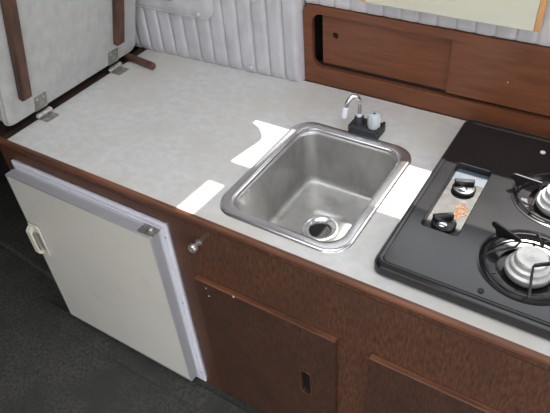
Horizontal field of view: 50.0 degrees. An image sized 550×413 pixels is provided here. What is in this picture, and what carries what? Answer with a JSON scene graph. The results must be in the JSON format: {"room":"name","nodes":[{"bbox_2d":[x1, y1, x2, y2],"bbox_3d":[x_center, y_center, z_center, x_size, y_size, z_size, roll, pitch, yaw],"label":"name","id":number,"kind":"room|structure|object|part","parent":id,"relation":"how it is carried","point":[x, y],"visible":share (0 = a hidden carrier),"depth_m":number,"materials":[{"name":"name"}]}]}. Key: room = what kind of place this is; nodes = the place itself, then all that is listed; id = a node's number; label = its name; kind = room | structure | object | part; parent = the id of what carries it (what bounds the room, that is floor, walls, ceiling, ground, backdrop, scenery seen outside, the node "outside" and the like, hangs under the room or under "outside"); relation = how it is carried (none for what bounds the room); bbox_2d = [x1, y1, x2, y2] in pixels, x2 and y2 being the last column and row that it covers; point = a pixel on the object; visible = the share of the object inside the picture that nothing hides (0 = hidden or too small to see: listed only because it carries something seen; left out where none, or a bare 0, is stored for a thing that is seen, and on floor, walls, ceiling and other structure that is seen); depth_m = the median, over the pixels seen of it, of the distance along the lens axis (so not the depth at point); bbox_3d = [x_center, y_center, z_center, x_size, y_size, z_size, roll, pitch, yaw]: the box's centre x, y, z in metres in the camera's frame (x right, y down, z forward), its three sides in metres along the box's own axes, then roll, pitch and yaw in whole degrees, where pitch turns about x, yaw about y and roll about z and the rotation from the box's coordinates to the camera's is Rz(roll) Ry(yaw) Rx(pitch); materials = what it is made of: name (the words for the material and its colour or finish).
{"room":"camper van interior","nodes":[
{"label":"camper van interior","id":0,"kind":"room"},
{"bbox_2d":[0,245,263,412],"bbox_3d":[-0.343,0.684,1.427,4.200,0.050,1.850,20,47,26],"label":"floor","id":1,"kind":"structure","parent":0,"point":[44,368],"depth_m":1.66,"materials":[{"name":"carpet"}]},
{"bbox_2d":[0,178,55,281],"bbox_3d":[-1.028,0.025,2.179,1.180,0.030,0.278,20,47,26],"label":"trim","id":2,"kind":"structure","parent":1,"relation":"on","point":[14,237],"depth_m":2.07,"materials":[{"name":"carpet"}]},
{"bbox_2d":[0,46,140,180],"bbox_3d":[-0.984,-0.268,2.069,1.170,0.604,0.540,20,47,26],"label":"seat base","id":3,"kind":"object","parent":1,"relation":"on","point":[4,168],"visible":0.08,"depth_m":1.66,"materials":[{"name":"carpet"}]},
{"bbox_3d":[-0.970,-0.273,2.092,1.170,0.579,0.030,20,47,26],"label":"panel","id":4,"kind":"part","parent":3,"relation":"part of","materials":[{"name":"wood"}]},
{"bbox_2d":[26,296,248,412],"bbox_3d":[0.109,0.620,1.410,2.060,0.006,0.058,20,47,26],"label":"toe kick","id":5,"kind":"structure","parent":1,"relation":"on","point":[191,392],"depth_m":1.66,"materials":[{"name":"carpet"}]},
{"bbox_2d":[0,146,549,412],"bbox_3d":[0.308,0.228,1.369,1.930,0.620,0.575,20,47,26],"label":"base cabinet","id":6,"kind":"object","parent":1,"relation":"on","point":[277,336],"visible":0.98,"depth_m":1.15,"materials":[{"name":"brown wood"}]},
{"bbox_2d":[5,160,207,380],"bbox_3d":[-0.289,0.045,1.651,0.486,0.583,0.566,20,47,26],"label":"fridge","id":7,"kind":"object","parent":6,"relation":"in","point":[114,265],"visible":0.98,"depth_m":1.42,"materials":[{"name":"white plastic"}]},
{"bbox_3d":[-0.611,0.087,1.532,0.038,0.108,0.005,20,47,26],"label":"handle","id":8,"kind":"part","parent":7,"relation":"part of","materials":[{"name":"beige plastic"}]},
{"bbox_3d":[-0.012,0.364,1.340,0.339,0.428,0.012,20,47,26],"label":"door","id":9,"kind":"part","parent":6,"relation":"part of","materials":[{"name":"brown wood"}]},
{"bbox_2d":[0,47,549,370],"bbox_3d":[0.293,-0.043,1.146,1.930,0.081,0.556,20,47,26],"label":"countertop","id":10,"kind":"structure","parent":6,"relation":"on","point":[172,138],"depth_m":1.33,"materials":[{"name":"laminate"}]},
{"bbox_3d":[-0.566,-0.246,1.446,0.039,0.061,0.049,20,47,26],"label":"hinge","id":11,"kind":"part","parent":10,"relation":"part of","materials":[{"name":"silver metal"}]},
{"bbox_2d":[40,112,58,121],"bbox_3d":[-0.560,-0.223,1.464,0.031,0.002,0.038,20,47,26],"label":"hinge","id":12,"kind":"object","parent":10,"relation":"on","point":[50,115],"depth_m":1.46,"materials":[{"name":"grey metal"}]},
{"bbox_2d":[0,0,134,125],"bbox_3d":[-0.491,-0.519,1.324,0.255,0.589,0.459,20,47,26],"label":"cushion","id":13,"kind":"object","parent":10,"relation":"on","point":[51,47],"visible":1,"depth_m":1.39,"materials":[{"name":"fabric"}]},
{"bbox_2d":[34,92,47,111],"bbox_3d":[-0.574,-0.256,1.443,0.014,0.041,0.036,20,47,26],"label":"hinge","id":14,"kind":"object","parent":13,"relation":"attached to","point":[40,101],"depth_m":1.44,"materials":[{"name":"grey metal"}]},
{"bbox_2d":[108,47,117,65],"bbox_3d":[-0.439,-0.406,1.599,0.014,0.041,0.036,20,47,26],"label":"hinge","id":15,"kind":"object","parent":13,"relation":"attached to","point":[113,55],"depth_m":1.60,"materials":[{"name":"grey metal"}]},
{"bbox_3d":[-0.431,-0.396,1.602,0.039,0.061,0.049,20,47,26],"label":"hinge","id":16,"kind":"part","parent":10,"relation":"part of","materials":[{"name":"silver metal"}]},
{"bbox_2d":[112,67,128,74],"bbox_3d":[-0.426,-0.373,1.620,0.031,0.002,0.038,20,47,26],"label":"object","id":17,"kind":"structure","parent":10,"relation":"on","point":[120,69],"depth_m":1.62,"materials":[{"name":"grey metal"}]},
{"bbox_2d":[125,53,155,68],"bbox_3d":[-0.374,-0.404,1.636,0.118,0.018,0.021,26,50,30],"label":"wooden stick","id":18,"kind":"object","parent":10,"relation":"on","point":[141,61],"visible":1,"depth_m":1.62,"materials":[{"name":"brown wood"}]},
{"bbox_2d":[220,122,411,252],"bbox_3d":[0.094,0.002,1.263,0.292,0.163,0.360,20,47,26],"label":"sink","id":19,"kind":"object","parent":10,"relation":"in","point":[318,187],"visible":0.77,"depth_m":1.32,"materials":[{"name":"silver metal"}]},
{"bbox_2d":[341,94,385,138],"bbox_3d":[0.195,-0.204,1.299,0.087,0.092,0.055,20,47,26],"label":"faucet","id":20,"kind":"object","parent":10,"relation":"on","point":[371,126],"visible":1,"depth_m":1.30,"materials":[{"name":"grey plastic"}]},
{"bbox_3d":[0.171,-0.221,1.294,0.043,0.058,0.011,-12,42,-8],"label":"spout","id":21,"kind":"part","parent":20,"relation":"part of","materials":[{"name":"silver metal"}]},
{"bbox_2d":[353,115,364,124],"bbox_3d":[0.189,-0.196,1.321,0.026,0.017,0.026,20,47,26],"label":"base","id":22,"kind":"object","parent":20,"relation":"attached to","point":[358,119],"depth_m":1.31,"materials":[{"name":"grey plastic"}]},
{"bbox_3d":[0.218,-0.189,1.296,0.029,0.035,0.029,20,47,26],"label":"tap knob","id":23,"kind":"part","parent":20,"relation":"part of","materials":[{"name":"grey plastic"}]},
{"bbox_2d":[374,120,549,339],"bbox_3d":[0.434,-0.001,1.073,0.337,0.057,0.492,20,47,26],"label":"stove","id":24,"kind":"object","parent":10,"relation":"on","point":[475,236],"visible":1,"depth_m":1.03,"materials":[{"name":"metal"}]},
{"bbox_3d":[0.305,0.030,1.066,0.045,0.010,0.045,20,47,26],"label":"control knob","id":25,"kind":"part","parent":24,"relation":"part of","materials":[{"name":"black plastic"}]},
{"bbox_3d":[0.363,-0.035,1.133,0.045,0.010,0.045,20,47,26],"label":"control knob","id":26,"kind":"part","parent":24,"relation":"part of","materials":[{"name":"black plastic"}]},
{"bbox_3d":[0.387,-0.056,1.163,0.063,0.001,0.039,20,47,26],"label":"well plate","id":27,"kind":"part","parent":24,"relation":"part of","materials":[{"name":"metal"}]},
{"bbox_3d":[0.420,0.104,0.975,0.168,0.024,0.168,20,47,26],"label":"burner dish","id":28,"kind":"part","parent":24,"relation":"part of","materials":[{"name":"metal"}]},
{"bbox_3d":[0.419,0.097,0.969,0.077,0.043,0.077,20,47,26],"label":"burner","id":29,"kind":"part","parent":24,"relation":"part of","materials":[{"name":"metal"}]},
{"bbox_3d":[0.523,-0.006,1.089,0.168,0.024,0.168,20,47,26],"label":"burner dish","id":30,"kind":"part","parent":24,"relation":"part of","materials":[{"name":"metal"}]},
{"bbox_3d":[0.522,-0.013,1.082,0.077,0.043,0.077,20,47,26],"label":"burner","id":31,"kind":"part","parent":24,"relation":"part of","materials":[{"name":"metal"}]},
{"bbox_2d":[304,372,309,388],"bbox_3d":[0.073,0.375,1.286,0.023,0.082,0.001,20,47,26],"label":"handle","id":32,"kind":"object","parent":6,"relation":"on","point":[306,374],"depth_m":1.30,"materials":[{"name":"black"}]},
{"bbox_3d":[0.336,0.491,1.162,0.341,0.428,0.012,20,47,26],"label":"door","id":33,"kind":"part","parent":6,"relation":"part of","materials":[{"name":"brown wood"}]},
{"bbox_2d":[304,2,467,120],"bbox_3d":[0.078,-0.521,1.391,4.200,1.740,0.030,20,47,26],"label":"wall","id":34,"kind":"structure","parent":0,"point":[307,3],"depth_m":1.45,"materials":[{"name":"grey"}]},
{"bbox_2d":[135,0,549,81],"bbox_3d":[0.181,-0.421,1.304,2.410,0.412,0.084,20,47,26],"label":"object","id":35,"kind":"object","parent":34,"relation":"attached to","point":[264,37],"visible":0.61,"depth_m":1.49,"materials":[{"name":"fabric"}]},
{"bbox_3d":[-0.391,-0.629,1.605,1.053,0.400,0.076,20,47,26],"label":"pleated panel","id":36,"kind":"part","parent":35,"relation":"part of","materials":[{"name":"fabric"}]},
{"bbox_3d":[0.640,-0.321,1.056,1.356,0.120,0.020,20,47,26],"label":"pleated panel","id":37,"kind":"part","parent":35,"relation":"part of","materials":[{"name":"plastic"}]},
{"bbox_2d":[361,0,547,31],"bbox_3d":[0.345,-0.416,1.174,0.367,0.067,0.026,20,47,26],"label":"board","id":38,"kind":"object","parent":35,"relation":"attached to","point":[528,15],"visible":1,"depth_m":1.14,"materials":[{"name":"beige"}]},
{"bbox_2d":[303,3,549,138],"bbox_3d":[0.690,-0.223,1.187,1.385,0.202,0.120,20,47,26],"label":"upper cabinet","id":39,"kind":"object","parent":34,"relation":"attached to","point":[502,82],"visible":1,"depth_m":1.31,"materials":[{"name":"brown wood"}]},
{"bbox_3d":[0.265,-0.357,1.353,0.350,0.132,0.005,20,47,26],"label":"sliding door","id":40,"kind":"part","parent":39,"relation":"part of","materials":[{"name":"brown wood"}]},
{"bbox_3d":[0.771,-0.164,1.085,0.922,0.128,0.005,20,47,26],"label":"sliding door","id":41,"kind":"part","parent":39,"relation":"part of","materials":[{"name":"brown wood"}]}
]}

